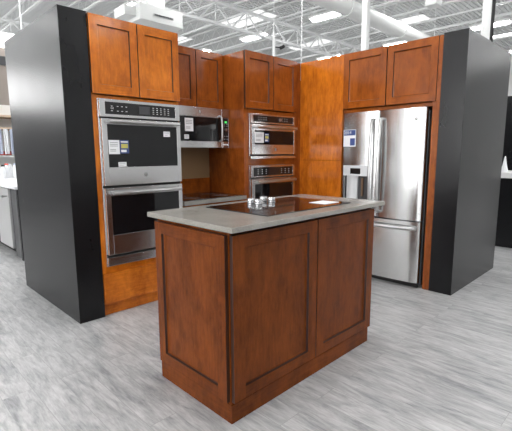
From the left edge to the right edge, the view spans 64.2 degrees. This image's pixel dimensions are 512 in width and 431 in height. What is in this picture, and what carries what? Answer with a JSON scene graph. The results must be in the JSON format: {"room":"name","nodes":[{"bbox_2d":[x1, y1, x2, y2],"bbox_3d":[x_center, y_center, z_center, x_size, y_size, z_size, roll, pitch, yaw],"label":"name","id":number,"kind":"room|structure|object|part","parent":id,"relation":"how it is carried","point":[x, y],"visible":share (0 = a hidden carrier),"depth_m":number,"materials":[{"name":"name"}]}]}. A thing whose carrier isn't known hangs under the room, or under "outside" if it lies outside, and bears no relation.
{"room":"store","nodes":[
{"label":"store","id":0,"kind":"room"},
{"bbox_2d":[4,4,104,323],"bbox_3d":[-1.801,-0.395,3.594,0.206,2.368,1.369,-9,12,-44],"label":"wall","id":1,"kind":"structure","parent":0,"point":[48,70],"depth_m":3.24,"materials":[{"name":"black paint"}]},
{"bbox_2d":[0,17,300,78],"bbox_3d":[-4.811,-8.849,23.055,35.248,0.800,0.160,-9,12,-44],"label":"girder","id":2,"kind":"object","parent":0,"point":[6,20],"visible":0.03,"depth_m":17.45,"materials":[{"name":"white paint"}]},
{"bbox_2d":[0,243,511,430],"bbox_3d":[0.062,-0.808,14.184,48.000,0.050,48.000,-9,12,-44],"label":"floor","id":3,"kind":"structure","parent":0,"point":[428,360],"depth_m":2.51,"materials":[{"name":"grey wood"}]},
{"bbox_2d":[0,48,9,104],"bbox_3d":[-6.522,-2.116,9.913,1.800,3.900,0.450,-9,12,-44],"label":"pier","id":4,"kind":"object","parent":3,"relation":"on","point":[4,94],"visible":0.02,"depth_m":9.89,"materials":[{"name":"beige paint"}]},
{"bbox_2d":[0,105,14,175],"bbox_3d":[-4.676,-1.075,8.338,2.260,2.300,0.520,-9,12,-44],"label":"shelf rack","id":5,"kind":"object","parent":3,"relation":"on","point":[5,115],"visible":0.02,"depth_m":8.20,"materials":[{"name":"white metal"}]},
{"bbox_2d":[0,129,3,153],"bbox_3d":[-4.828,-1.395,7.695,0.080,0.470,0.042,-9,12,-44],"label":"book","id":6,"kind":"object","parent":5,"relation":"hanging from","point":[1,143],"visible":1,"depth_m":7.71,"materials":[{"name":"blue paper"}]},
{"bbox_2d":[3,129,9,153],"bbox_3d":[-4.750,-1.407,7.771,0.080,0.470,0.042,-9,12,-44],"label":"book","id":7,"kind":"object","parent":5,"relation":"hanging from","point":[5,131],"visible":1,"depth_m":7.76,"materials":[{"name":"white fabric"}]},
{"bbox_2d":[9,129,13,153],"bbox_3d":[-4.672,-1.419,7.848,0.080,0.470,0.042,-9,12,-44],"label":"book","id":8,"kind":"object","parent":5,"relation":"hanging from","point":[10,130],"visible":0.51,"depth_m":7.83,"materials":[{"name":"blue paper"}]},
{"bbox_2d":[0,187,15,248],"bbox_3d":[-3.233,-0.009,5.699,0.640,0.810,0.620,-9,12,-44],"label":"dishwasher","id":9,"kind":"object","parent":3,"relation":"on","point":[7,233],"visible":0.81,"depth_m":5.42,"materials":[{"name":"grey"}]},
{"bbox_2d":[0,189,23,260],"bbox_3d":[-3.779,-0.060,6.312,0.570,0.900,3.000,-9,12,-44],"label":"base cabinet","id":10,"kind":"object","parent":3,"relation":"on","point":[14,193],"visible":0.23,"depth_m":5.21,"materials":[{"name":"grey"}]},
{"bbox_2d":[0,176,17,189],"bbox_3d":[-3.781,-0.528,6.255,0.650,0.038,3.080,-9,12,-44],"label":"countertop","id":11,"kind":"structure","parent":10,"relation":"on","point":[11,183],"depth_m":5.47,"materials":[{"name":"white stone"}]},
{"bbox_2d":[0,165,6,178],"bbox_3d":[-4.039,-0.699,6.526,0.090,0.220,0.090,-9,12,-44],"label":"jar","id":12,"kind":"object","parent":11,"relation":"on","point":[3,172],"visible":1,"depth_m":6.50,"materials":[{"name":"white plastic"}]},
{"bbox_2d":[4,163,10,177],"bbox_3d":[-4.067,-0.730,6.665,0.090,0.240,0.090,-9,12,-44],"label":"jar","id":13,"kind":"object","parent":11,"relation":"on","point":[7,167],"visible":0.74,"depth_m":6.64,"materials":[{"name":"white plastic"}]},
{"bbox_2d":[8,164,12,177],"bbox_3d":[-4.122,-0.750,6.862,0.090,0.220,0.090,-9,12,-44],"label":"jar","id":14,"kind":"object","parent":11,"relation":"on","point":[9,165],"visible":0.7,"depth_m":6.83,"materials":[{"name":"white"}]},
{"bbox_2d":[13,163,16,177],"bbox_3d":[-3.911,-0.729,6.650,0.090,0.240,0.090,-9,12,-44],"label":"jar","id":15,"kind":"object","parent":11,"relation":"on","point":[14,166],"visible":0.45,"depth_m":6.61,"materials":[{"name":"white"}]},
{"bbox_3d":[-2.744,0.093,5.280,0.570,0.900,0.060,-9,12,-44],"label":"panel","id":16,"kind":"part","parent":10,"relation":"part of","materials":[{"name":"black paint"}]},
{"bbox_2d":[86,12,180,315],"bbox_3d":[-1.172,-0.404,3.666,0.788,2.357,0.626,-9,12,-44],"label":"tall cabinet","id":17,"kind":"object","parent":3,"relation":"on","point":[128,61],"visible":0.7,"depth_m":3.34,"materials":[{"name":"orange wood"}]},
{"bbox_3d":[-1.104,-1.232,3.181,0.389,0.573,0.022,-9,12,-44],"label":"door","id":18,"kind":"part","parent":17,"relation":"part of","materials":[{"name":"orange wood"}]},
{"bbox_3d":[-1.389,-0.427,3.884,0.750,2.338,0.010,-9,12,-44],"label":"panel","id":19,"kind":"part","parent":17,"relation":"part of","materials":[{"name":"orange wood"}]},
{"bbox_3d":[-0.958,0.560,3.601,0.785,0.255,0.020,-9,12,-44],"label":"drawer","id":20,"kind":"part","parent":17,"relation":"part of","materials":[{"name":"orange wood"}]},
{"bbox_2d":[96,98,182,266],"bbox_3d":[-1.116,-0.305,3.636,0.734,1.334,0.668,-9,12,-44],"label":"double oven","id":21,"kind":"object","parent":17,"relation":"in","point":[140,142],"visible":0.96,"depth_m":3.38,"materials":[{"name":"grey metal"}]},
{"bbox_3d":[-0.939,0.339,3.558,0.726,0.069,0.020,-9,12,-44],"label":"trim","id":22,"kind":"part","parent":21,"relation":"part of","materials":[{"name":"silver metal"}]},
{"bbox_3d":[-0.944,-0.867,3.371,0.726,0.136,0.025,-9,12,-44],"label":"control panel","id":23,"kind":"part","parent":21,"relation":"part of","materials":[{"name":"silver metal"}]},
{"bbox_3d":[-0.944,-0.867,3.372,0.636,0.092,0.024,-9,12,-44],"label":"black control glass","id":24,"kind":"part","parent":21,"relation":"part of","materials":[{"name":"black"}]},
{"bbox_3d":[-0.823,-1.276,3.457,0.388,0.573,0.022,-9,12,-44],"label":"door","id":25,"kind":"part","parent":17,"relation":"part of","materials":[{"name":"orange wood"}]},
{"bbox_3d":[-0.915,-0.449,3.950,0.019,2.357,0.581,-9,12,-44],"label":"panel","id":26,"kind":"part","parent":17,"relation":"part of","materials":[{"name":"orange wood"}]},
{"bbox_2d":[183,199,243,207],"bbox_3d":[-0.594,0.257,4.322,0.795,0.845,0.586,-9,12,-44],"label":"base cabinet","id":27,"kind":"object","parent":3,"relation":"on","point":[242,199],"visible":0.05,"depth_m":4.04,"materials":[{"name":"red wood"}]},
{"bbox_2d":[183,192,246,205],"bbox_3d":[-0.598,-0.182,4.256,0.793,0.039,0.622,-9,12,-44],"label":"countertop","id":28,"kind":"structure","parent":27,"relation":"on","point":[231,198],"depth_m":4.02,"materials":[{"name":"grey stone"}]},
{"bbox_2d":[182,192,239,200],"bbox_3d":[-0.588,-0.203,4.244,0.745,0.006,0.510,-9,12,-44],"label":"cooktop","id":29,"kind":"object","parent":28,"relation":"in","point":[205,195],"visible":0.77,"depth_m":4.25,"materials":[{"name":"black glass"}]},
{"bbox_2d":[209,50,300,200],"bbox_3d":[-0.001,-0.586,4.814,0.913,2.357,0.626,-9,12,-44],"label":"tall cabinet","id":30,"kind":"object","parent":3,"relation":"on","point":[253,82],"visible":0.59,"depth_m":4.38,"materials":[{"name":"red wood"}]},
{"bbox_3d":[-0.334,-0.538,4.519,0.019,2.355,0.581,-9,12,-44],"label":"panel","id":31,"kind":"part","parent":30,"relation":"part of","materials":[{"name":"red wood"}]},
{"bbox_3d":[0.032,-1.412,4.295,0.417,0.568,0.022,-9,12,-44],"label":"door","id":32,"kind":"part","parent":30,"relation":"part of","materials":[{"name":"red wood"}]},
{"bbox_3d":[0.194,-0.608,4.611,0.913,2.250,0.019,-9,12,-44],"label":"frame","id":33,"kind":"part","parent":30,"relation":"part of","materials":[{"name":"red wood"}]},
{"bbox_2d":[249,164,295,198],"bbox_3d":[0.040,-0.237,4.775,0.716,0.709,0.611,-9,12,-44],"label":"wall oven","id":34,"kind":"object","parent":30,"relation":"in","point":[264,180],"visible":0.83,"depth_m":4.54,"materials":[{"name":"grey metal"}]},
{"bbox_3d":[0.196,-0.501,4.574,0.712,0.124,0.022,-9,12,-44],"label":"control panel","id":35,"kind":"part","parent":34,"relation":"part of","materials":[{"name":"silver metal"}]},
{"bbox_3d":[0.195,-0.499,4.574,0.642,0.092,0.021,-9,12,-44],"label":"black control glass","id":36,"kind":"part","parent":34,"relation":"part of","materials":[{"name":"black glass"}]},
{"bbox_2d":[248,113,297,158],"bbox_3d":[0.036,-0.893,4.673,0.726,0.474,0.611,-9,12,-44],"label":"microwave","id":37,"kind":"object","parent":30,"relation":"in","point":[269,136],"visible":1,"depth_m":4.46,"materials":[{"name":"grey metal"}]},
{"bbox_3d":[0.180,-0.873,4.531,0.716,0.472,0.018,-9,12,-44],"label":"trim frame","id":38,"kind":"part","parent":37,"relation":"part of","materials":[{"name":"silver metal"}]},
{"bbox_3d":[0.196,-0.650,4.548,0.726,0.030,0.027,-9,12,-44],"label":"trim","id":39,"kind":"part","parent":37,"relation":"part of","materials":[{"name":"silver metal"}]},
{"bbox_3d":[0.193,-1.054,4.489,0.712,0.098,0.022,-9,12,-44],"label":"control panel","id":40,"kind":"part","parent":37,"relation":"part of","materials":[{"name":"silver metal"}]},
{"bbox_3d":[0.193,-1.053,4.489,0.642,0.068,0.021,-9,12,-44],"label":"black control glass","id":41,"kind":"part","parent":37,"relation":"part of","materials":[{"name":"black"}]},
{"bbox_3d":[0.326,-1.457,4.582,0.393,0.568,0.022,-9,12,-44],"label":"door","id":42,"kind":"part","parent":30,"relation":"part of","materials":[{"name":"red wood"}]},
{"bbox_2d":[154,208,373,423],"bbox_3d":[0.112,0.450,2.607,1.304,0.978,0.652,-9,12,-44],"label":"kitchen island","id":43,"kind":"object","parent":3,"relation":"on","point":[246,317],"visible":0.78,"depth_m":2.20,"materials":[{"name":"brown wood"}]},
{"bbox_3d":[-0.351,0.476,2.161,0.021,0.839,0.606,-9,12,-44],"label":"panel","id":44,"kind":"part","parent":43,"relation":"part of","materials":[{"name":"brown wood"}]},
{"bbox_2d":[147,194,384,233],"bbox_3d":[0.127,-0.045,2.511,1.368,0.027,0.720,-9,12,-44],"label":"island countertop","id":45,"kind":"structure","parent":43,"relation":"on","point":[231,222],"depth_m":2.16,"materials":[{"name":"grey stone"}]},
{"bbox_2d":[206,196,350,216],"bbox_3d":[0.156,-0.081,2.537,0.780,0.036,0.510,-9,12,-44],"label":"cooktop","id":46,"kind":"object","parent":45,"relation":"in","point":[273,206],"visible":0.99,"depth_m":2.48,"materials":[{"name":"black glass"}]},
{"bbox_3d":[-0.032,-0.095,2.615,0.051,0.031,0.051,-9,12,-44],"label":"knob","id":47,"kind":"part","parent":46,"relation":"part of","materials":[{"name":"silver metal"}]},
{"bbox_3d":[0.015,-0.088,2.566,0.051,0.031,0.051,-9,12,-44],"label":"knob","id":48,"kind":"part","parent":46,"relation":"part of","materials":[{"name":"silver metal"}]},
{"bbox_3d":[0.050,-0.111,2.718,0.051,0.031,0.051,-9,12,-44],"label":"knob","id":49,"kind":"part","parent":46,"relation":"part of","materials":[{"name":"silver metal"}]},
{"bbox_3d":[0.101,-0.104,2.669,0.051,0.031,0.051,-9,12,-44],"label":"knob","id":50,"kind":"part","parent":46,"relation":"part of","materials":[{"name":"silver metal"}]},
{"bbox_2d":[309,200,336,203],"bbox_3d":[0.438,-0.085,2.630,0.150,0.002,0.125,-9,12,-44],"label":"paper sheet","id":51,"kind":"object","parent":46,"relation":"on","point":[322,201],"visible":1,"depth_m":2.61,"materials":[{"name":"white paper"}]},
{"bbox_3d":[0.117,0.472,2.167,0.648,0.839,0.021,-9,12,-44],"label":"door","id":52,"kind":"part","parent":43,"relation":"part of","materials":[{"name":"brown wood"}]},
{"bbox_3d":[0.574,0.401,2.615,0.626,0.839,0.021,-9,12,-44],"label":"door","id":53,"kind":"part","parent":43,"relation":"part of","materials":[{"name":"brown wood"}]},
{"bbox_2d":[299,55,343,196],"bbox_3d":[0.741,-0.577,4.728,0.018,2.357,0.592,-9,12,-44],"label":"panel","id":54,"kind":"object","parent":3,"relation":"on","point":[322,80],"visible":0.74,"depth_m":4.64,"materials":[{"name":"orange wood"}]},
{"bbox_2d":[361,0,369,50],"bbox_3d":[2.608,-4.015,9.782,0.300,7.600,0.300,-9,12,-44],"label":"steel column","id":55,"kind":"structure","parent":3,"relation":"on","point":[365,3],"depth_m":9.65,"materials":[{"name":"white metal"}]},
{"bbox_2d":[342,107,431,287],"bbox_3d":[1.447,-0.211,4.367,0.743,1.737,0.902,-9,12,-44],"label":"refrigerator","id":56,"kind":"object","parent":3,"relation":"on","point":[386,153],"visible":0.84,"depth_m":4.03,"materials":[{"name":"grey metal"}]},
{"bbox_2d":[344,130,355,145],"bbox_3d":[0.995,-0.820,4.316,0.041,0.160,0.150,-9,12,-44],"label":"print","id":57,"kind":"object","parent":56,"relation":"attached to","point":[349,135],"depth_m":4.30,"materials":[{"name":"white paper"}]},
{"bbox_3d":[1.057,-0.471,4.295,0.040,0.107,0.320,-9,12,-44],"label":"dispenser control panel","id":58,"kind":"part","parent":56,"relation":"part of","materials":[{"name":"silver metal"}]},
{"bbox_3d":[1.093,-0.540,4.291,0.080,1.061,0.417,-9,12,-44],"label":"door","id":59,"kind":"part","parent":56,"relation":"part of","materials":[{"name":"silver metal"}]},
{"bbox_3d":[1.161,-0.503,4.138,0.082,0.951,0.031,-9,12,-44],"label":"handle","id":60,"kind":"part","parent":56,"relation":"part of","materials":[{"name":"metal"}]},
{"bbox_3d":[1.225,-0.495,4.078,0.082,0.951,0.031,-9,12,-44],"label":"handle","id":61,"kind":"part","parent":56,"relation":"part of","materials":[{"name":"metal"}]},
{"bbox_3d":[1.218,0.090,4.176,0.082,0.042,0.829,-9,12,-44],"label":"handle","id":62,"kind":"part","parent":56,"relation":"part of","materials":[{"name":"metal"}]},
{"bbox_3d":[1.262,0.319,4.254,0.080,0.604,0.882,-9,12,-44],"label":"freezer drawer","id":63,"kind":"part","parent":56,"relation":"part of","materials":[{"name":"silver metal"}]},
{"bbox_3d":[1.407,-0.493,3.978,0.080,1.061,0.464,-9,12,-44],"label":"door","id":64,"kind":"part","parent":56,"relation":"part of","materials":[{"name":"silver metal"}]},
{"bbox_2d":[341,35,443,289],"bbox_3d":[1.518,-0.526,4.372,0.626,2.357,1.050,-9,12,-44],"label":"tall cabinet","id":65,"kind":"object","parent":3,"relation":"on","point":[408,74],"visible":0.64,"depth_m":3.94,"materials":[{"name":"brown wood"}]},
{"bbox_3d":[1.165,-0.582,4.744,0.597,2.357,0.018,-9,12,-44],"label":"panel","id":66,"kind":"part","parent":65,"relation":"part of","materials":[{"name":"brown wood"}]},
{"bbox_3d":[1.118,-1.405,4.207,0.022,0.566,0.490,-9,12,-44],"label":"door","id":67,"kind":"part","parent":65,"relation":"part of","materials":[{"name":"brown wood"}]},
{"bbox_3d":[1.469,-1.353,3.857,0.022,0.566,0.489,-9,12,-44],"label":"door","id":68,"kind":"part","parent":65,"relation":"part of","materials":[{"name":"brown wood"}]},
{"bbox_3d":[1.868,-0.475,4.029,0.618,2.357,0.066,-9,12,-44],"label":"panel","id":69,"kind":"part","parent":65,"relation":"part of","materials":[{"name":"brown wood"}]},
{"bbox_2d":[481,0,495,41],"bbox_3d":[4.439,-3.723,7.816,0.330,7.600,0.330,-9,12,-44],"label":"steel column","id":70,"kind":"structure","parent":3,"relation":"on","point":[488,12],"depth_m":7.73,"materials":[{"name":"white metal"}]},
{"bbox_3d":[4.439,-3.723,7.816,0.170,7.600,0.170,-9,12,-44],"label":"post","id":71,"kind":"part","parent":70,"relation":"part of","materials":[{"name":"white metal"}]},
{"bbox_2d":[495,178,511,247],"bbox_3d":[3.838,-0.044,5.737,0.600,0.965,0.660,-9,12,-44],"label":"base cabinet","id":72,"kind":"object","parent":3,"relation":"on","point":[504,218],"visible":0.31,"depth_m":5.68,"materials":[{"name":"black paint"}]},
{"bbox_2d":[501,170,511,177],"bbox_3d":[3.832,-0.563,5.654,0.670,0.083,0.740,-9,12,-44],"label":"countertop","id":73,"kind":"structure","parent":72,"relation":"on","point":[508,174],"depth_m":5.59,"materials":[{"name":"white paint"}]},
{"bbox_2d":[501,156,507,171],"bbox_3d":[3.468,-0.718,5.691,0.100,0.215,0.100,-9,12,-44],"label":"paper cone","id":74,"kind":"object","parent":73,"relation":"on","point":[504,166],"visible":0.9,"depth_m":5.67,"materials":[{"name":"white paper"}]},
{"bbox_2d":[0,0,511,80],"bbox_3d":[0.023,-8.375,13.021,48.000,0.140,48.000,-9,12,-44],"label":"ceiling","id":75,"kind":"structure","parent":0,"point":[106,6],"depth_m":19.35,"materials":[{"name":"white metal"}]},
{"bbox_2d":[0,0,22,47],"bbox_3d":[-6.171,-5.783,8.973,2.200,3.770,0.500,-9,12,-44],"label":"ceiling light","id":76,"kind":"object","parent":75,"relation":"hanging from","point":[3,36],"depth_m":9.36,"materials":[{"name":"white plastic"}]},
{"bbox_3d":[-6.162,-4.039,9.241,2.200,0.240,0.500,-9,12,-44],"label":"light panel","id":77,"kind":"part","parent":76,"relation":"part of","materials":[{"name":"white"}]},
{"bbox_2d":[0,0,43,31],"bbox_3d":[-2.928,-7.579,10.179,0.100,0.560,47.815,-9,12,-44],"label":"joist","id":78,"kind":"object","parent":75,"relation":"attached to","point":[38,2],"visible":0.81,"depth_m":17.21,"materials":[{"name":"white paint"}]},
{"bbox_2d":[67,0,103,10],"bbox_3d":[-1.778,-7.758,11.306,0.100,0.560,47.815,-9,12,-44],"label":"joist","id":79,"kind":"object","parent":75,"relation":"attached to","point":[93,4],"visible":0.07,"depth_m":16.27,"materials":[{"name":"white paint"}]},
{"bbox_2d":[103,10,113,17],"bbox_3d":[-0.628,-7.937,12.433,0.100,0.560,47.815,-9,12,-44],"label":"joist","id":80,"kind":"object","parent":75,"relation":"attached to","point":[111,12],"visible":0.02,"depth_m":18.32,"materials":[{"name":"white paint"}]},
{"bbox_2d":[114,0,182,31],"bbox_3d":[-3.130,-6.766,11.643,1.750,2.590,1.030,-9,12,-44],"label":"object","id":81,"kind":"object","parent":75,"relation":"hanging from","point":[150,13],"visible":0.93,"depth_m":11.50,"materials":[{"name":"white"}]},
{"bbox_2d":[178,34,194,44],"bbox_3d":[-4.816,-9.773,22.913,1.360,0.050,2.820,-9,12,-44],"label":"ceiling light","id":82,"kind":"object","parent":75,"relation":"attached to","point":[182,37],"visible":0.29,"depth_m":22.55,"materials":[{"name":"white"}]},
{"bbox_3d":[-4.816,-9.788,22.911,1.240,0.010,2.700,-9,12,-44],"label":"panel","id":83,"kind":"part","parent":82,"relation":"part of","materials":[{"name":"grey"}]},
{"bbox_2d":[170,0,223,13],"bbox_3d":[0.522,-8.116,13.560,0.100,0.560,47.815,-9,12,-44],"label":"joist","id":84,"kind":"object","parent":75,"relation":"attached to","point":[183,2],"visible":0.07,"depth_m":16.68,"materials":[{"name":"white paint"}]},
{"bbox_2d":[199,47,212,51],"bbox_3d":[-2.981,-9.138,21.715,0.480,1.000,1.560,-9,12,-44],"label":"ceiling light","id":85,"kind":"object","parent":75,"relation":"hanging from","point":[205,48],"visible":0.42,"depth_m":21.25,"materials":[{"name":"white"}]},
{"bbox_2d":[177,0,283,37],"bbox_3d":[1.672,-8.295,14.687,0.100,0.560,47.815,-9,12,-44],"label":"joist","id":86,"kind":"object","parent":75,"relation":"attached to","point":[240,1],"visible":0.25,"depth_m":17.69,"materials":[{"name":"white paint"}]},
{"bbox_2d":[124,0,360,56],"bbox_3d":[0.753,-7.951,17.519,35.249,0.850,0.160,-9,12,-44],"label":"girder","id":87,"kind":"object","parent":75,"relation":"attached to","point":[216,2],"visible":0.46,"depth_m":16.92,"materials":[{"name":"white metal"}]},
{"bbox_2d":[178,0,320,47],"bbox_3d":[2.822,-8.474,15.814,0.100,0.560,47.815,-9,12,-44],"label":"joist","id":88,"kind":"object","parent":75,"relation":"attached to","point":[294,1],"visible":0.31,"depth_m":18.72,"materials":[{"name":"white paint"}]},
{"bbox_2d":[222,8,278,27],"bbox_3d":[-0.376,-9.224,19.188,1.360,0.050,2.820,-9,12,-44],"label":"skylight","id":89,"kind":"object","parent":75,"relation":"attached to","point":[267,14],"visible":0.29,"depth_m":19.25,"materials":[{"name":"white"}]},
{"bbox_2d":[239,30,269,41],"bbox_3d":[-0.093,-8.711,18.837,0.480,1.000,1.560,-9,12,-44],"label":"ceiling light","id":90,"kind":"object","parent":75,"relation":"hanging from","point":[246,37],"visible":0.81,"depth_m":18.94,"materials":[{"name":"white"}]},
{"bbox_2d":[242,34,265,41],"bbox_3d":[-0.090,-8.241,18.909,0.400,0.050,1.480,-9,12,-44],"label":"diffuser","id":91,"kind":"object","parent":90,"relation":"attached to","point":[247,37],"depth_m":18.96,"materials":[{"name":"white"}]},
{"bbox_2d":[273,33,284,55],"bbox_3d":[0.502,-5.282,8.875,0.277,4.800,0.108,1,9,7],"label":"security camera","id":92,"kind":"object","parent":75,"relation":"hanging from","point":[282,46],"visible":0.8,"depth_m":9.07,"materials":[{"name":"white metal"}]},
{"bbox_2d":[194,0,401,52],"bbox_3d":[3.972,-8.653,16.941,0.100,0.560,47.815,-9,12,-44],"label":"joist","id":93,"kind":"object","parent":75,"relation":"attached to","point":[393,1],"visible":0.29,"depth_m":19.46,"materials":[{"name":"white paint"}]},
{"bbox_2d":[301,0,302,62],"bbox_3d":[1.081,-5.486,9.526,0.026,4.600,0.026,-9,12,-44],"label":"hanging rod","id":94,"kind":"object","parent":75,"relation":"hanging from","point":[302,0],"visible":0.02,"depth_m":9.67,"materials":[{"name":"white paint"}]},
{"bbox_2d":[286,38,334,51],"bbox_3d":[3.248,-9.959,23.854,1.360,0.050,2.820,-9,12,-44],"label":"skylight","id":95,"kind":"object","parent":75,"relation":"attached to","point":[324,41],"visible":0.33,"depth_m":23.59,"materials":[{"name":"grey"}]},
{"bbox_3d":[3.248,-9.974,23.852,1.240,0.010,2.700,-9,12,-44],"label":"panel","id":96,"kind":"part","parent":95,"relation":"part of","materials":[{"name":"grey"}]},
{"bbox_2d":[308,10,339,21],"bbox_3d":[2.795,-8.284,15.958,0.480,1.000,1.560,-9,12,-44],"label":"ceiling light","id":97,"kind":"object","parent":75,"relation":"hanging from","point":[329,14],"visible":0.66,"depth_m":16.04,"materials":[{"name":"white plastic"}]},
{"bbox_2d":[316,53,342,59],"bbox_3d":[4.166,-9.374,23.010,0.480,1.000,1.560,-9,12,-44],"label":"ceiling light","id":98,"kind":"object","parent":75,"relation":"hanging from","point":[321,57],"visible":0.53,"depth_m":23.04,"materials":[{"name":"white"}]},
{"bbox_2d":[215,0,460,54],"bbox_3d":[5.122,-8.832,18.067,0.100,0.560,47.815,-9,12,-44],"label":"joist","id":99,"kind":"object","parent":75,"relation":"attached to","point":[448,1],"visible":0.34,"depth_m":19.40,"materials":[{"name":"white paint"}]},
{"bbox_2d":[258,0,511,56],"bbox_3d":[6.272,-9.011,19.194,0.100,0.560,47.815,-9,12,-44],"label":"joist","id":100,"kind":"object","parent":75,"relation":"attached to","point":[507,1],"visible":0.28,"depth_m":18.42,"materials":[{"name":"white paint"}]},
{"bbox_2d":[306,0,471,41],"bbox_3d":[5.266,-7.373,14.299,19.000,2.362,0.524,-9,12,-44],"label":"air duct","id":101,"kind":"object","parent":75,"relation":"hanging from","point":[352,9],"visible":0.42,"depth_m":12.74,"materials":[{"name":"white metal"}]},
{"bbox_2d":[382,37,405,45],"bbox_3d":[7.054,-8.947,20.131,0.480,1.000,1.560,-9,12,-44],"label":"ceiling light","id":102,"kind":"object","parent":75,"relation":"hanging from","point":[399,41],"visible":0.37,"depth_m":20.19,"materials":[{"name":"white"}]},
{"bbox_2d":[277,2,511,60],"bbox_3d":[7.422,-9.190,20.321,0.100,0.560,47.815,-9,12,-44],"label":"joist","id":103,"kind":"object","parent":75,"relation":"attached to","point":[506,14],"visible":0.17,"depth_m":19.51,"materials":[{"name":"white paint"}]},
{"bbox_2d":[289,11,511,60],"bbox_3d":[8.572,-9.369,21.448,0.100,0.560,47.815,-9,12,-44],"label":"joist","id":104,"kind":"object","parent":75,"relation":"attached to","point":[511,11],"visible":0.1,"depth_m":20.46,"materials":[{"name":"white paint"}]},
{"bbox_2d":[370,13,434,32],"bbox_3d":[7.051,-9.375,19.922,1.360,0.050,2.820,-9,12,-44],"label":"ceiling light","id":105,"kind":"object","parent":75,"relation":"attached to","point":[414,18],"visible":0.43,"depth_m":19.29,"materials":[{"name":"white plastic"}]},
{"bbox_2d":[425,0,441,8],"bbox_3d":[4.348,-6.482,9.807,0.350,2.750,0.300,-9,12,-44],"label":"ceiling speaker","id":106,"kind":"object","parent":75,"relation":"hanging from","point":[431,4],"visible":1,"depth_m":9.93,"materials":[{"name":"white plastic"}]},
{"bbox_2d":[469,19,481,29],"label":"ceiling light","id":107,"kind":"object","parent":75,"relation":"hanging from","point":[477,26],"depth_m":17.60,"materials":[{"name":"white plastic"}]},
{"bbox_2d":[493,33,511,39],"bbox_3d":[11.710,-7.496,16.329,0.180,0.180,20.000,-9,12,-44],"label":"ceiling light","id":108,"kind":"object","parent":75,"relation":"attached to","point":[507,35],"visible":0.02,"depth_m":17.43,"materials":[{"name":"white"}]},
{"bbox_2d":[494,17,511,26],"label":"ceiling light","id":109,"kind":"object","parent":75,"relation":"hanging from","point":[500,22],"depth_m":16.87,"materials":[{"name":"white plastic"}]},
{"bbox_2d":[250,176,295,198],"bbox_3d":[0.223,-0.149,4.603,0.704,0.554,0.093,-9,12,-44],"label":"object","id":110,"kind":"structure","parent":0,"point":[269,186],"depth_m":4.55,"materials":[{"name":"silver glass"}]},
{"bbox_2d":[250,124,297,154],"bbox_3d":[0.219,-0.835,4.497,0.704,0.318,0.093,-9,12,-44],"label":"door","id":111,"kind":"structure","parent":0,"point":[265,139],"depth_m":4.48,"materials":[{"name":"silver glass"}]},
{"bbox_2d":[428,28,510,295],"bbox_3d":[2.200,-0.503,4.159,1.297,2.368,0.209,-9,12,-44],"label":"wall","id":112,"kind":"structure","parent":0,"point":[475,69],"depth_m":3.83,"materials":[{"name":"black paint"}]},
{"bbox_2d":[502,96,511,169],"bbox_3d":[3.922,-0.709,6.178,0.120,2.145,0.900,-9,12,-44],"label":"wall","id":113,"kind":"structure","parent":0,"point":[507,148],"depth_m":6.14,"materials":[{"name":"black paint"}]},
{"bbox_2d":[508,61,511,95],"bbox_3d":[17.150,-7.253,30.367,0.200,7.600,48.000,-9,12,-44],"label":"wall","id":114,"kind":"structure","parent":0,"point":[510,76],"depth_m":28.96,"materials":[{"name":"white paint"}]},
{"bbox_3d":[0.229,-0.434,4.002,3.252,2.300,2.332,-9,12,-44],"label":"trim","id":115,"kind":"structure","parent":0,"visible":0},
{"bbox_2d":[181,148,209,193],"bbox_3d":[-0.827,-0.660,4.414,0.797,0.943,0.014,-9,12,-44],"label":"panel","id":116,"kind":"object","parent":115,"relation":"attached to","point":[194,161],"visible":0.18,"depth_m":4.57,"materials":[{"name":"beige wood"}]},
{"bbox_2d":[178,45,222,108],"bbox_3d":[-0.726,-1.392,4.195,0.795,0.569,0.296,-9,12,-44],"label":"upper cabinet","id":117,"kind":"object","parent":115,"relation":"attached to","point":[200,71],"visible":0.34,"depth_m":4.15,"materials":[{"name":"red wood"}]},
{"bbox_3d":[-0.761,-1.360,3.969,0.420,0.564,0.022,-9,12,-44],"label":"door","id":118,"kind":"part","parent":117,"relation":"part of","materials":[{"name":"red wood"}]},
{"bbox_2d":[179,105,228,147],"bbox_3d":[-0.665,-0.904,4.226,0.755,0.400,0.409,-9,12,-44],"label":"microwave oven","id":119,"kind":"object","parent":117,"relation":"attached to","point":[200,127],"visible":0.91,"depth_m":4.15,"materials":[{"name":"grey metal"}]},
{"bbox_3d":[-0.599,-0.838,4.101,0.660,0.308,0.022,-9,12,-44],"label":"microwave door","id":120,"kind":"part","parent":119,"relation":"part of","materials":[{"name":"silver metal"}]},
{"bbox_3d":[-0.567,-1.042,4.103,0.755,0.090,0.022,-9,12,-44],"label":"trim","id":121,"kind":"part","parent":119,"relation":"part of","materials":[{"name":"silver metal"}]},
{"bbox_3d":[-0.365,-0.909,4.275,0.020,0.277,0.055,-9,12,-44],"label":"handle","id":122,"kind":"part","parent":119,"relation":"part of","materials":[{"name":"metal"}]},
{"bbox_3d":[-0.331,-0.880,4.364,0.093,0.308,0.022,-9,12,-44],"label":"control panel","id":123,"kind":"part","parent":119,"relation":"part of","materials":[{"name":"silver metal"}]},
{"bbox_3d":[-0.331,-0.910,4.360,0.073,0.239,0.021,-9,12,-44],"label":"black control glass","id":124,"kind":"part","parent":119,"relation":"part of","materials":[{"name":"black glass"}]},
{"bbox_3d":[-0.484,-1.403,4.241,0.345,0.564,0.022,-9,12,-44],"label":"door","id":125,"kind":"part","parent":117,"relation":"part of","materials":[{"name":"red wood"}]}
]}

